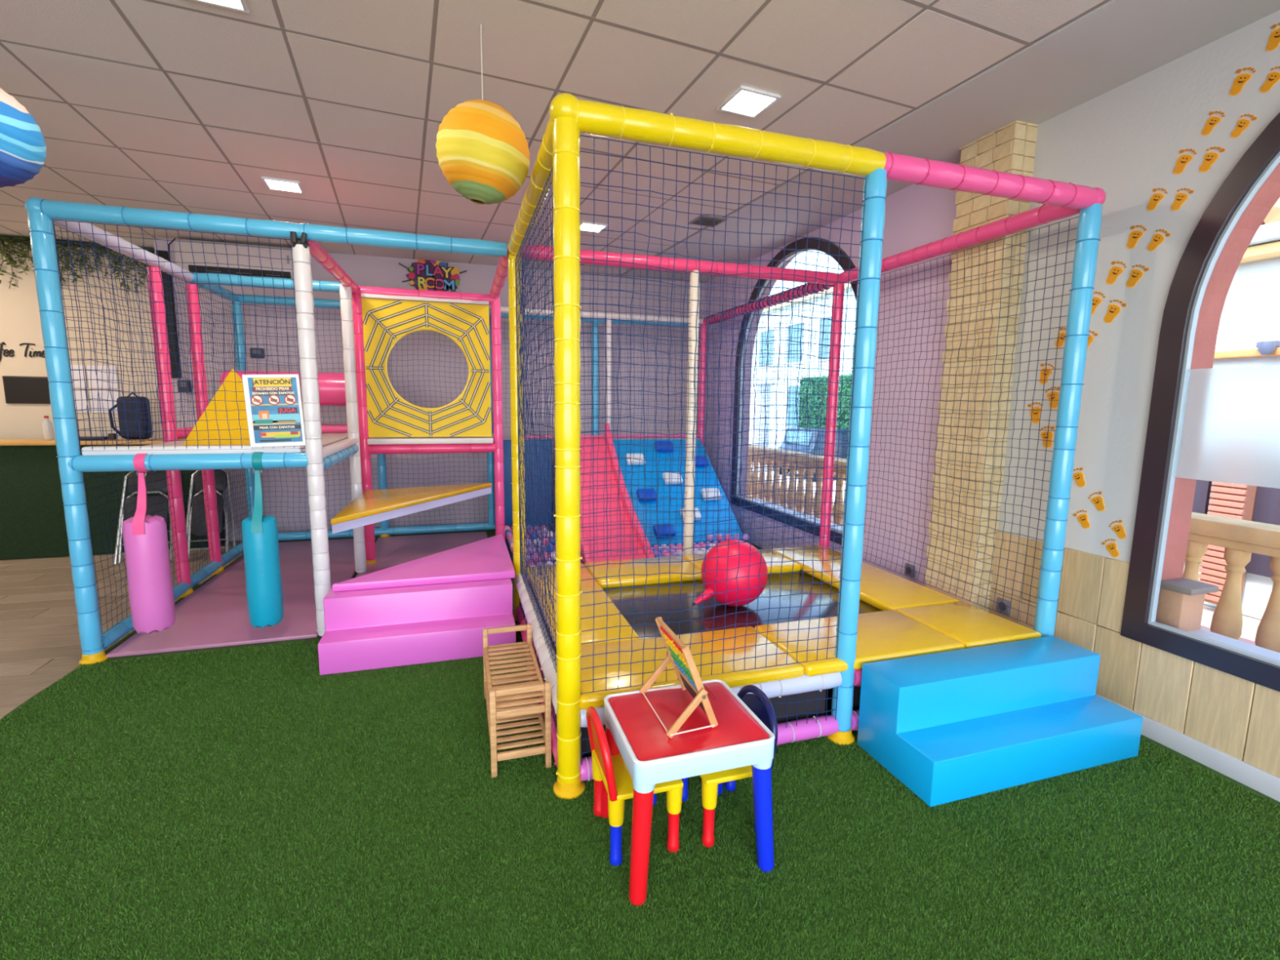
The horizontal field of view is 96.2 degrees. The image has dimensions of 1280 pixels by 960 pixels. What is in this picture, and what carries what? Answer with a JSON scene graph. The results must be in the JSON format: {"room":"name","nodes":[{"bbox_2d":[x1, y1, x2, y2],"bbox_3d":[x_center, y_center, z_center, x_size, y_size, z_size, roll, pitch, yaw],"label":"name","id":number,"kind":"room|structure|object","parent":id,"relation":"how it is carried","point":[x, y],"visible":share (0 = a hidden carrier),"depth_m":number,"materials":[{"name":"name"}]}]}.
{"room":"indoor playground","nodes":[
{"label":"indoor playground","id":0,"kind":"room"},
{"bbox_2d":[0,234,162,439],"bbox_3d":[-6.952,-0.891,5.570,4.600,3.100,0.120,-2,8,-17],"label":"wall","id":1,"kind":"structure","parent":0,"point":[20,313],"depth_m":5.81,"materials":[{"name":"beige paint"}]},
{"bbox_2d":[0,342,44,360],"bbox_3d":[-6.208,-1.260,5.682,0.544,0.200,0.015,-2,8,-17],"label":"sign","id":2,"kind":"object","parent":1,"relation":"attached to","point":[9,353],"depth_m":5.70,"materials":[{"name":"grey"}]},
{"bbox_2d":[2,375,50,404],"bbox_3d":[-6.081,-0.901,5.765,0.460,0.270,0.026,-2,8,-17],"label":"menu board","id":3,"kind":"object","parent":1,"relation":"attached to","point":[17,389],"visible":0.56,"depth_m":5.74,"materials":[{"name":"black wood"}]},
{"bbox_2d":[71,364,118,413],"bbox_3d":[-5.662,-0.934,5.898,0.500,0.480,0.006,-2,8,-17],"label":"notice","id":4,"kind":"object","parent":1,"relation":"attached to","point":[104,393],"visible":0.43,"depth_m":5.91,"materials":[{"name":"white paper"}]},
{"bbox_2d":[153,238,704,541],"bbox_3d":[-1.895,-0.974,6.650,5.900,3.100,0.120,-2,8,-17],"label":"wall","id":5,"kind":"structure","parent":0,"point":[364,270],"depth_m":6.44,"materials":[{"name":"grey"}]},
{"bbox_2d":[155,250,181,377],"bbox_3d":[-4.596,-1.603,5.608,0.090,1.200,0.060,-2,8,-17],"label":"panel","id":6,"kind":"object","parent":5,"relation":"attached to","point":[164,255],"visible":0.43,"depth_m":5.60,"materials":[{"name":"black"}]},
{"bbox_2d":[177,380,191,391],"bbox_3d":[-4.538,-0.932,5.722,0.100,0.120,0.055,-2,8,-17],"label":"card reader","id":7,"kind":"object","parent":5,"relation":"attached to","point":[184,386],"visible":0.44,"depth_m":5.70,"materials":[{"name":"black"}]},
{"bbox_2d":[168,237,293,279],"bbox_3d":[-3.924,-2.121,5.645,1.086,0.357,0.266,-2,8,-17],"label":"air conditioner","id":8,"kind":"object","parent":5,"relation":"attached to","point":[187,257],"visible":0.62,"depth_m":5.54,"materials":[{"name":"grey plastic"}]},
{"bbox_2d":[249,347,264,358],"bbox_3d":[-3.919,-1.299,5.884,0.120,0.100,0.032,-2,8,-17],"label":"wall thermostat","id":9,"kind":"object","parent":5,"relation":"attached to","point":[259,352],"visible":0.89,"depth_m":5.87,"materials":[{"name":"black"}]},
{"bbox_2d":[398,259,466,291],"bbox_3d":[-2.255,-2.251,6.274,0.704,0.465,0.033,-2,8,-17],"label":"room sign","id":10,"kind":"object","parent":5,"relation":"attached to","point":[427,275],"visible":0.97,"depth_m":6.27,"materials":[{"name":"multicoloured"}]},
{"bbox_2d":[0,0,1110,275],"bbox_3d":[-2.906,-1.825,1.142,12.269,0.240,11.329,-2,8,-17],"label":"ceiling","id":11,"kind":"structure","parent":0,"point":[171,105],"depth_m":2.77,"materials":[{"name":"grey paint"}]},
{"bbox_2d":[0,88,46,187],"bbox_3d":[-2.490,-1.473,2.129,0.377,0.714,0.378,-2,8,-17],"label":"decoration","id":12,"kind":"object","parent":11,"relation":"hanging from","point":[23,148],"visible":1,"depth_m":2.16,"materials":[{"name":"blue paper"}]},
{"bbox_2d":[0,235,155,295],"bbox_3d":[-6.015,-2.093,5.552,2.844,0.510,0.182,-2,8,-17],"label":"garland","id":13,"kind":"object","parent":11,"relation":"hanging from","point":[12,240],"visible":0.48,"depth_m":5.65,"materials":[{"name":"green plant"}]},
{"bbox_2d":[190,0,249,13],"bbox_3d":[-1.590,-1.812,2.101,0.230,0.014,0.230,-2,8,-22],"label":"recessed light","id":14,"kind":"object","parent":11,"relation":"in","point":[241,6],"visible":1,"depth_m":2.20,"materials":[{"name":"white plastic"}]},
{"bbox_2d":[206,0,243,8],"bbox_3d":[-1.590,-1.814,2.101,0.196,0.008,0.196,-2,8,-22],"label":"diffuser","id":15,"kind":"object","parent":14,"relation":"attached to","point":[228,4],"depth_m":2.20,"materials":[{"name":"beige plastic"}]},
{"bbox_2d":[261,176,304,194],"bbox_3d":[-2.531,-2.092,4.082,0.230,0.014,0.230,-2,8,-22],"label":"recessed light","id":16,"kind":"object","parent":11,"relation":"in","point":[273,184],"visible":1,"depth_m":4.07,"materials":[{"name":"white plastic"}]},
{"bbox_2d":[265,179,301,192],"bbox_3d":[-2.531,-2.094,4.082,0.196,0.008,0.196,-2,8,-22],"label":"diffuser","id":17,"kind":"object","parent":16,"relation":"attached to","point":[286,185],"depth_m":4.08,"materials":[{"name":"beige plastic"}]},
{"bbox_2d":[435,23,529,204],"bbox_3d":[-0.645,-1.498,2.360,0.374,0.681,0.374,3,8,18],"label":"decoration","id":18,"kind":"object","parent":11,"relation":"hanging from","point":[482,152],"visible":1,"depth_m":2.25,"materials":[{"name":"yellow paper"}]},
{"bbox_2d":[580,221,608,232],"bbox_3d":[-0.421,-2.186,4.969,0.230,0.014,0.230,-2,8,-22],"label":"recessed light","id":19,"kind":"object","parent":11,"relation":"in","point":[584,224],"visible":0.73,"depth_m":4.94,"materials":[{"name":"white plastic"}]},
{"bbox_2d":[580,223,604,231],"bbox_3d":[-0.421,-2.188,4.969,0.196,0.008,0.196,-2,8,-22],"label":"diffuser","id":20,"kind":"object","parent":19,"relation":"attached to","point":[590,226],"depth_m":4.96,"materials":[{"name":"beige plastic"}]},
{"bbox_2d":[688,214,728,226],"bbox_3d":[0.565,-2.143,4.768,0.240,0.021,0.240,-2,8,-22],"label":"ceiling vent","id":21,"kind":"object","parent":11,"relation":"in","point":[707,220],"visible":0.79,"depth_m":4.74,"materials":[{"name":"grey metal"}]},
{"bbox_2d":[716,84,781,118],"bbox_3d":[0.543,-1.891,2.881,0.230,0.014,0.230,-2,8,-22],"label":"recessed light","id":22,"kind":"object","parent":11,"relation":"in","point":[746,101],"visible":1,"depth_m":2.87,"materials":[{"name":"white plastic"}]},
{"bbox_2d":[722,90,774,115],"bbox_3d":[0.543,-1.893,2.881,0.196,0.008,0.196,-2,8,-22],"label":"diffuser","id":23,"kind":"object","parent":22,"relation":"attached to","point":[742,103],"depth_m":2.88,"materials":[{"name":"beige plastic"}]},
{"bbox_2d":[0,524,1279,959],"bbox_3d":[-2.694,1.304,1.657,11.228,0.104,10.800,-2,8,-17],"label":"floor","id":24,"kind":"structure","parent":0,"point":[490,533],"depth_m":1.99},
{"bbox_2d":[0,438,225,559],"bbox_3d":[-6.271,0.188,5.169,4.240,1.078,0.350,-2,8,-17],"label":"counter","id":25,"kind":"object","parent":24,"relation":"on","point":[33,525],"depth_m":5.28,"materials":[{"name":"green wood"}]},
{"bbox_2d":[42,415,54,439],"bbox_3d":[-5.523,-0.487,5.359,0.070,0.222,0.070,-2,8,-17],"label":"water bottle","id":26,"kind":"object","parent":25,"relation":"on","point":[47,427],"visible":1,"depth_m":5.34,"materials":[{"name":"grey plastic"}]},
{"bbox_2d":[0,438,186,445],"bbox_3d":[-6.265,-0.329,5.099,4.240,0.035,0.350,-2,8,-17],"label":"countertop","id":27,"kind":"structure","parent":25,"relation":"on","point":[2,442],"depth_m":5.30,"materials":[{"name":"brown wood"}]},
{"bbox_2d":[80,436,108,439],"bbox_3d":[-5.181,-0.394,5.417,0.260,0.030,0.090,-2,8,-17],"label":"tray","id":28,"kind":"object","parent":25,"relation":"on","point":[81,437],"depth_m":5.39,"materials":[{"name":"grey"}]},
{"bbox_2d":[80,433,115,439],"bbox_3d":[-5.150,-0.409,5.424,0.325,0.060,0.090,-2,8,-17],"label":"glasses case","id":29,"kind":"object","parent":25,"relation":"on","point":[108,434],"visible":0.58,"depth_m":5.41,"materials":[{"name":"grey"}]},
{"bbox_2d":[108,393,151,439],"bbox_3d":[-4.932,-0.624,5.561,0.296,0.453,0.165,-2,8,-17],"label":"backpack","id":30,"kind":"object","parent":25,"relation":"on","point":[140,406],"visible":0.72,"depth_m":5.51,"materials":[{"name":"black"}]},
{"bbox_2d":[113,471,173,564],"bbox_3d":[-4.481,0.317,5.238,0.504,0.840,0.308,-2,8,-20],"label":"bar stool","id":31,"kind":"object","parent":24,"relation":"on","point":[156,500],"visible":0.48,"depth_m":5.23,"materials":[{"name":"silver metal"}]},
{"bbox_2d":[186,469,235,559],"bbox_3d":[-4.036,0.303,5.388,0.424,0.839,0.308,-2,8,-20],"label":"bar stool","id":32,"kind":"object","parent":24,"relation":"on","point":[198,499],"visible":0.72,"depth_m":5.37,"materials":[{"name":"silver metal"}]},
{"bbox_2d":[106,537,375,657],"bbox_3d":[-2.952,0.819,4.735,1.080,0.024,2.700,-2,8,-17],"label":"floor mat","id":33,"kind":"object","parent":24,"relation":"on","point":[215,614],"visible":0.74,"depth_m":4.00,"materials":[{"name":"pink"}]},
{"bbox_2d":[317,577,515,675],"bbox_3d":[-1.313,0.833,3.490,1.050,0.370,0.498,-2,8,-17],"label":"steps","id":34,"kind":"structure","parent":24,"relation":"on","point":[372,628],"depth_m":3.34,"materials":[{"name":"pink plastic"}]},
{"bbox_2d":[332,533,515,591],"bbox_3d":[-1.462,0.718,4.053,1.048,0.394,1.086,-2,8,-17],"label":"platform","id":35,"kind":"object","parent":34,"relation":"on","point":[488,558],"visible":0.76,"depth_m":3.67,"materials":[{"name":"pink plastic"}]},
{"bbox_2d":[355,531,487,577],"bbox_3d":[-1.874,0.787,5.072,1.120,0.024,2.700,-2,8,-17],"label":"floor mat","id":36,"kind":"object","parent":24,"relation":"on","point":[390,551],"visible":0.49,"depth_m":5.82,"materials":[{"name":"pink"}]},
{"bbox_2d":[24,197,833,665],"bbox_3d":[-1.212,-0.458,5.129,4.936,2.497,2.883,-2,8,-17],"label":"play gym","id":37,"kind":"object","parent":24,"relation":"on","point":[380,422],"visible":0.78,"depth_m":4.54,"materials":[{"name":"blue plastic"}]},
{"bbox_2d":[121,453,175,633],"bbox_3d":[-2.814,0.362,3.276,0.196,1.030,0.197,-2,8,-17],"label":"bag","id":38,"kind":"object","parent":37,"relation":"hanging from","point":[145,540],"visible":0.98,"depth_m":3.23,"materials":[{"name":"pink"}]},
{"bbox_2d":[182,368,250,444],"bbox_3d":[-2.823,-0.525,4.060,0.540,0.517,0.500,-2,8,-17],"label":"pyramid","id":39,"kind":"object","parent":37,"relation":"on","point":[202,424],"visible":0.6,"depth_m":3.90,"materials":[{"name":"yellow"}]},
{"bbox_2d":[241,452,284,627],"bbox_3d":[-2.275,0.361,3.447,0.184,1.060,0.185,-2,8,-17],"label":"bag","id":40,"kind":"object","parent":37,"relation":"hanging from","point":[264,587],"visible":0.97,"depth_m":3.40,"materials":[{"name":"teal plastic"}]},
{"bbox_2d":[241,373,306,447],"bbox_3d":[-2.123,-0.403,3.338,0.299,0.425,0.011,-2,8,-17],"label":"poster","id":41,"kind":"object","parent":37,"relation":"attached to","point":[273,405],"visible":1,"depth_m":3.34,"materials":[{"name":"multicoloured paper"}]},
{"bbox_2d":[554,423,654,564],"bbox_3d":[-0.400,0.052,5.686,0.620,1.153,1.687,-2,8,-17],"label":"slide","id":42,"kind":"object","parent":37,"relation":"on","point":[614,466],"visible":0.41,"depth_m":5.69,"materials":[{"name":"red"}]},
{"bbox_2d":[613,439,744,546],"bbox_3d":[0.364,0.086,6.195,1.110,0.969,1.190,-2,8,-17],"label":"ramp","id":43,"kind":"object","parent":37,"relation":"on","point":[651,518],"visible":0.62,"depth_m":6.12,"materials":[{"name":"blue plastic"}]},
{"bbox_2d":[482,623,551,777],"bbox_3d":[-0.575,0.963,2.618,0.241,0.368,0.664,-2,8,-17],"label":"shoe rack","id":44,"kind":"object","parent":24,"relation":"on","point":[517,701],"visible":1,"depth_m":2.46,"materials":[{"name":"brown wood"}]},
{"bbox_2d":[586,706,683,866],"bbox_3d":[-0.030,1.006,1.990,0.286,0.466,0.291,-2,8,-17],"label":"chair","id":45,"kind":"object","parent":24,"relation":"on","point":[617,780],"visible":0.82,"depth_m":1.89,"materials":[{"name":"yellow plastic"}]},
{"bbox_2d":[591,752,602,781],"bbox_3d":[-0.147,1.031,2.082,0.056,0.095,0.055,-2,8,-17],"label":"socket","id":46,"kind":"object","parent":45,"relation":"attached to","point":[597,776],"depth_m":2.06,"materials":[{"name":"yellow plastic"}]},
{"bbox_2d":[608,795,624,826],"bbox_3d":[-0.077,1.062,1.859,0.056,0.095,0.055,-2,8,-17],"label":"socket","id":47,"kind":"object","parent":45,"relation":"attached to","point":[615,804],"depth_m":1.84,"materials":[{"name":"yellow plastic"}]},
{"bbox_2d":[666,787,682,814],"bbox_3d":[0.114,1.056,1.918,0.056,0.095,0.055,-2,8,-17],"label":"socket","id":48,"kind":"object","parent":45,"relation":"attached to","point":[673,795],"depth_m":1.90,"materials":[{"name":"yellow plastic"}]},
{"bbox_2d":[0,621,1279,959],"bbox_3d":[-0.190,1.203,2.202,5.022,0.014,3.758,-2,8,-17],"label":"grass","id":49,"kind":"structure","parent":24,"relation":"on","point":[6,766],"depth_m":1.97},
{"bbox_2d":[600,679,774,906],"bbox_3d":[0.147,1.018,1.960,0.490,0.460,0.435,-2,8,-17],"label":"table","id":50,"kind":"object","parent":24,"relation":"on","point":[633,730],"visible":0.95,"depth_m":1.82,"materials":[{"name":"red plastic"}]},
{"bbox_2d":[632,780,655,793],"bbox_3d":[0.012,0.877,1.717,0.072,0.082,0.071,-2,8,-17],"label":"socket","id":51,"kind":"object","parent":50,"relation":"attached to","point":[639,786],"depth_m":1.69,"materials":[{"name":"white plastic"}]},
{"bbox_2d":[639,616,718,737],"bbox_3d":[0.129,0.645,1.941,0.183,0.290,0.307,-2,8,-17],"label":"abacus","id":52,"kind":"object","parent":50,"relation":"on","point":[680,655],"visible":1,"depth_m":1.88,"materials":[{"name":"brown wood"}]},
{"bbox_2d":[752,760,772,769],"bbox_3d":[0.388,0.866,1.835,0.072,0.082,0.071,-2,8,-17],"label":"socket","id":53,"kind":"object","parent":50,"relation":"attached to","point":[757,764],"depth_m":1.81,"materials":[{"name":"white plastic"}]},
{"bbox_2d":[680,684,777,848],"bbox_3d":[0.310,0.998,2.083,0.286,0.466,0.291,-2,8,-17],"label":"chair","id":54,"kind":"object","parent":24,"relation":"on","point":[757,702],"visible":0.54,"depth_m":1.96,"materials":[{"name":"yellow plastic"}]},
{"bbox_2d":[702,779,718,809],"bbox_3d":[0.235,1.054,1.943,0.056,0.095,0.055,-2,8,-17],"label":"socket","id":55,"kind":"object","parent":54,"relation":"attached to","point":[709,787],"depth_m":1.92,"materials":[{"name":"yellow plastic"}]},
{"bbox_2d":[507,93,1106,799],"bbox_3d":[0.623,-0.192,3.308,2.554,2.503,1.974,-2,8,-17],"label":"cage","id":56,"kind":"object","parent":24,"relation":"on","point":[822,613],"visible":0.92,"depth_m":2.56,"materials":[{"name":"yellow plastic"}]},
{"bbox_2d":[691,539,768,606],"bbox_3d":[0.520,0.534,3.317,0.426,0.380,0.379,2,8,7],"label":"ball","id":57,"kind":"object","parent":56,"relation":"on","point":[744,548],"visible":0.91,"depth_m":3.18,"materials":[{"name":"red rubber"}]},
{"bbox_2d":[857,635,1142,807],"bbox_3d":[1.563,0.998,2.497,1.123,0.380,0.422,-2,8,-17],"label":"steps","id":58,"kind":"structure","parent":24,"relation":"on","point":[952,726],"depth_m":2.40,"materials":[{"name":"blue plastic"}]},
{"bbox_2d":[703,9,1279,777],"bbox_3d":[2.171,-0.476,3.265,0.426,3.120,10.200,-2,8,-17],"label":"wall","id":59,"kind":"structure","parent":0,"point":[1126,141],"depth_m":2.97,"materials":[{"name":"grey paint"}]},
{"bbox_2d":[730,237,857,545],"bbox_3d":[1.538,-0.888,5.473,0.295,2.620,2.230,-2,8,-17],"label":"window","id":60,"kind":"structure","parent":59,"relation":"in","point":[812,244],"depth_m":5.81,"materials":[{"name":"grey"}]},
{"bbox_2d":[904,563,915,577],"bbox_3d":[1.883,0.630,4.016,0.017,0.085,0.085,-2,8,-17],"label":"wall socket","id":61,"kind":"object","parent":59,"relation":"attached to","point":[909,572],"visible":0.92,"depth_m":4.00,"materials":[{"name":"grey plastic"}]},
{"bbox_2d":[621,0,1279,283],"bbox_3d":[1.727,-1.888,2.602,1.147,0.094,9.583,-2,8,-17],"label":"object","id":62,"kind":"structure","parent":59,"relation":"attached to","point":[1117,42],"depth_m":2.78,"materials":[{"name":"grey paint"}]},
{"bbox_2d":[995,597,1010,615],"bbox_3d":[2.101,0.731,3.327,0.017,0.085,0.085,-2,8,-17],"label":"wall socket","id":63,"kind":"object","parent":59,"relation":"attached to","point":[1005,610],"visible":0.78,"depth_m":3.32,"materials":[{"name":"grey plastic"}]},
{"bbox_2d":[1027,401,1043,424],"bbox_3d":[2.151,-0.365,3.137,0.006,0.121,0.090,-2,8,-17],"label":"footprints","id":64,"kind":"object","parent":59,"relation":"attached to","point":[1036,414],"visible":0.84,"depth_m":3.13,"materials":[{"name":"orange paint"}]},
{"bbox_2d":[1039,363,1054,384],"bbox_3d":[2.167,-0.567,3.065,0.006,0.113,0.081,-2,8,-17],"label":"footprints","id":65,"kind":"object","parent":59,"relation":"attached to","point":[1048,372],"visible":0.91,"depth_m":3.07,"materials":[{"name":"orange paint"}]},
{"bbox_2d":[1039,426,1055,448],"bbox_3d":[2.174,-0.231,3.078,0.006,0.119,0.086,-2,8,-17],"label":"footprints","id":66,"kind":"object","parent":59,"relation":"attached to","point":[1043,434],"visible":0.77,"depth_m":3.07,"materials":[{"name":"orange paint"}]},
{"bbox_2d":[1044,386,1060,408],"bbox_3d":[2.180,-0.435,3.038,0.006,0.118,0.086,-2,8,-17],"label":"footprints","id":67,"kind":"object","parent":59,"relation":"attached to","point":[1055,394],"visible":0.79,"depth_m":3.03,"materials":[{"name":"orange paint"}]},
{"bbox_2d":[1054,327,1066,347],"bbox_3d":[2.191,-0.739,2.974,0.006,0.107,0.086,-2,8,-17],"label":"footprints","id":68,"kind":"object","parent":59,"relation":"attached to","point":[1061,340],"visible":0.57,"depth_m":2.98,"materials":[{"name":"orange paint"}]},
{"bbox_2d":[1072,466,1085,487],"bbox_3d":[2.228,-0.015,2.925,0.006,0.103,0.085,-2,8,-17],"label":"footprints","id":69,"kind":"object","parent":59,"relation":"attached to","point":[1078,477],"visible":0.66,"depth_m":2.92,"materials":[{"name":"orange paint"}]},
{"bbox_2d":[1073,510,1090,528],"bbox_3d":[2.238,0.198,2.912,0.006,0.094,0.089,-2,8,-17],"label":"footprints","id":70,"kind":"object","parent":59,"relation":"attached to","point":[1082,518],"visible":1,"depth_m":2.90,"materials":[{"name":"orange paint"}]},
{"bbox_2d":[1087,330,1098,349],"bbox_3d":[2.229,-0.694,2.854,0.006,0.098,0.081,-2,8,-17],"label":"footprints","id":71,"kind":"object","parent":59,"relation":"attached to","point":[1091,338],"visible":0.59,"depth_m":2.84,"materials":[{"name":"orange paint"}]},
{"bbox_2d":[1088,491,1106,511],"bbox_3d":[2.258,0.103,2.840,0.006,0.100,0.085,-2,8,-17],"label":"footprints","id":72,"kind":"object","parent":59,"relation":"attached to","point":[1098,501],"visible":1,"depth_m":2.83,"materials":[{"name":"orange paint"}]},
{"bbox_2d":[1091,291,1106,315],"bbox_3d":[2.234,-0.871,2.823,0.006,0.119,0.092,-2,8,-17],"label":"footprints","id":73,"kind":"object","parent":59,"relation":"attached to","point":[1096,300],"visible":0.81,"depth_m":2.82,"materials":[{"name":"orange paint"}]},
{"bbox_2d":[1101,538,1119,557],"bbox_3d":[2.281,0.328,2.787,0.006,0.089,0.086,-2,8,-17],"label":"footprints","id":74,"kind":"object","parent":59,"relation":"attached to","point":[1111,547],"visible":1,"depth_m":2.78,"materials":[{"name":"orange paint"}]},
{"bbox_2d":[1103,299,1127,323],"bbox_3d":[2.262,-0.805,2.738,0.006,0.110,0.098,-2,8,-17],"label":"footprints","id":75,"kind":"object","parent":59,"relation":"attached to","point":[1113,310],"visible":1,"depth_m":2.75,"materials":[{"name":"orange paint"}]},
{"bbox_2d":[1106,260,1127,284],"bbox_3d":[2.260,-0.987,2.728,0.006,0.110,0.088,-2,8,-17],"label":"footprints","id":76,"kind":"object","parent":59,"relation":"attached to","point":[1115,271],"visible":1,"depth_m":2.73,"materials":[{"name":"orange paint"}]},
{"bbox_2d":[1108,520,1126,539],"bbox_3d":[2.289,0.234,2.753,0.006,0.093,0.081,-2,8,-17],"label":"footprints","id":77,"kind":"object","parent":59,"relation":"attached to","point":[1118,529],"visible":1,"depth_m":2.74,"materials":[{"name":"orange paint"}]},
{"bbox_2d":[1125,225,1146,248],"bbox_3d":[2.283,-1.122,2.643,0.006,0.105,0.081,-2,8,-17],"label":"footprints","id":78,"kind":"object","parent":59,"relation":"attached to","point":[1133,238],"visible":1,"depth_m":2.65,"materials":[{"name":"orange paint"}]},
{"bbox_2d":[1125,264,1149,288],"bbox_3d":[2.288,-0.940,2.644,0.006,0.102,0.091,-2,8,-17],"label":"footprints","id":79,"kind":"object","parent":59,"relation":"attached to","point":[1136,274],"visible":1,"depth_m":2.65,"materials":[{"name":"orange paint"}]},
{"bbox_2d":[1146,187,1168,210],"bbox_3d":[2.304,-1.255,2.561,0.006,0.096,0.077,-2,8,-17],"label":"footprints","id":80,"kind":"object","parent":59,"relation":"attached to","point":[1155,198],"visible":1,"depth_m":2.57,"materials":[{"name":"orange paint"}]},
{"bbox_2d":[1146,229,1170,251],"bbox_3d":[2.310,-1.071,2.560,0.006,0.090,0.088,-2,8,-17],"label":"footprints","id":81,"kind":"object","parent":59,"relation":"attached to","point":[1157,238],"visible":1,"depth_m":2.56,"materials":[{"name":"orange paint"}]},
{"bbox_2d":[1170,187,1194,211],"bbox_3d":[2.333,-1.211,2.474,0.006,0.089,0.079,-2,8,-17],"label":"footprints","id":82,"kind":"object","parent":59,"relation":"attached to","point":[1180,197],"visible":1,"depth_m":2.48,"materials":[{"name":"orange paint"}]},
{"bbox_2d":[1173,148,1196,174],"bbox_3d":[2.332,-1.368,2.461,0.006,0.102,0.081,-2,8,-17],"label":"footprints","id":83,"kind":"object","parent":59,"relation":"attached to","point":[1183,160],"visible":1,"depth_m":2.47,"materials":[{"name":"orange paint"}]},
{"bbox_2d":[1095,693,1279,801],"bbox_3d":[2.848,1.362,1.038,0.024,0.092,5.100,-2,8,-17],"label":"baseboard","id":84,"kind":"structure","parent":59,"relation":"attached to","point":[1267,784],"depth_m":2.41,"materials":[{"name":"grey wood"}]},
{"bbox_2d":[1120,112,1279,691],"bbox_3d":[2.796,-0.385,1.497,0.300,2.571,2.350,-2,8,-17],"label":"window","id":85,"kind":"structure","parent":59,"relation":"in","point":[1213,424],"depth_m":2.45,"materials":[{"name":"grey"}]},
{"bbox_2d":[1199,146,1226,173],"bbox_3d":[2.361,-1.327,2.372,0.006,0.094,0.084,-2,8,-17],"label":"footprints","id":86,"kind":"object","parent":59,"relation":"attached to","point":[1210,158],"visible":1,"depth_m":2.38,"materials":[{"name":"orange paint"}]},
{"bbox_2d":[1200,111,1225,136],"bbox_3d":[2.359,-1.474,2.365,0.006,0.092,0.076,-2,8,-17],"label":"footprints","id":87,"kind":"object","parent":59,"relation":"attached to","point":[1211,122],"visible":1,"depth_m":2.37,"materials":[{"name":"orange"}]},
{"bbox_2d":[1229,66,1256,96],"bbox_3d":[2.384,-1.582,2.274,0.006,0.099,0.078,-2,8,-17],"label":"footprints","id":88,"kind":"object","parent":59,"relation":"attached to","point":[1241,80],"visible":1,"depth_m":2.28,"materials":[{"name":"orange"}]},
{"bbox_2d":[1230,113,1257,137],"bbox_3d":[2.389,-1.405,2.275,0.006,0.080,0.079,-2,8,-17],"label":"footprints","id":89,"kind":"object","parent":59,"relation":"attached to","point":[1242,124],"visible":1,"depth_m":2.28,"materials":[{"name":"orange"}]},
{"bbox_2d":[1259,66,1279,93],"bbox_3d":[2.413,-1.528,2.186,0.006,0.082,0.081,-2,8,-17],"label":"footprints","id":90,"kind":"object","parent":59,"relation":"attached to","point":[1273,77],"visible":1,"depth_m":2.19,"materials":[{"name":"orange"}]},
{"bbox_2d":[1265,22,1279,51],"bbox_3d":[2.413,-1.681,2.170,0.006,0.095,0.072,-2,8,-17],"label":"footprints","id":91,"kind":"object","parent":59,"relation":"attached to","point":[1273,42],"visible":1,"depth_m":2.18,"materials":[{"name":"orange"}]},
{"label":"outside","id":92,"kind":"structure","parent":0,"visible":0},
{"bbox_2d":[758,467,1261,641],"bbox_3d":[18.575,0.460,14.402,38.000,0.200,70.000,-2,8,-17],"label":"ground","id":93,"kind":"structure","parent":92,"point":[1250,624],"depth_m":5.73,"materials":[{"name":"beige"}]},
{"bbox_2d":[748,381,775,471],"bbox_3d":[2.816,-1.972,20.004,0.650,2.710,5.950,-2,8,-17],"label":"wall","id":94,"kind":"structure","parent":93,"relation":"on","point":[758,426],"depth_m":17.23,"materials":[{"name":"white paint"}]},
{"bbox_2d":[751,283,856,448],"bbox_3d":[9.966,-5.003,24.673,6.800,7.660,13.600,-2,8,-17],"label":"building","id":95,"kind":"structure","parent":93,"relation":"on","point":[851,300],"depth_m":24.83,"materials":[{"name":"blue paint"}]},
{"bbox_2d":[772,426,848,481],"bbox_3d":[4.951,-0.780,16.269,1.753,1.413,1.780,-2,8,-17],"label":"car","id":96,"kind":"object","parent":93,"relation":"on","point":[810,437],"visible":0.13,"depth_m":15.59,"materials":[{"name":"blue"}]},
{"bbox_2d":[794,373,851,429],"bbox_3d":[6.637,-1.721,17.295,1.036,3.121,5.784,-2,8,-17],"label":"hedge","id":97,"kind":"object","parent":93,"relation":"on","point":[803,410],"visible":0.2,"depth_m":18.45,"materials":[{"name":"green plant"}]},
{"bbox_2d":[1182,197,1279,619],"bbox_3d":[8.803,-0.545,3.343,4.578,4.500,8.200,-2,8,-17],"label":"building","id":98,"kind":"structure","parent":93,"relation":"on","point":[1251,313],"depth_m":5.67,"materials":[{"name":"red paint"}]},
{"bbox_2d":[1255,340,1279,355],"bbox_3d":[5.972,-1.258,5.476,0.190,0.130,0.147,-2,8,-17],"label":"wall lamp","id":99,"kind":"object","parent":98,"relation":"attached to","point":[1264,348],"visible":1,"depth_m":5.42,"materials":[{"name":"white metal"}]},
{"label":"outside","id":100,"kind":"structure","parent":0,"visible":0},
{"bbox_2d":[751,493,1255,645],"bbox_3d":[2.603,0.875,5.177,1.450,0.180,14.000,-2,8,-17],"label":"floor","id":101,"kind":"structure","parent":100,"point":[1205,628],"depth_m":3.81,"materials":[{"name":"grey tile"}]},
{"bbox_2d":[746,444,1279,653],"bbox_3d":[2.526,0.334,5.369,0.220,0.840,11.750,-2,8,-17],"label":"balustrade","id":102,"kind":"object","parent":101,"relation":"on","point":[1240,538],"visible":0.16,"depth_m":3.13,"materials":[{"name":"stone"}]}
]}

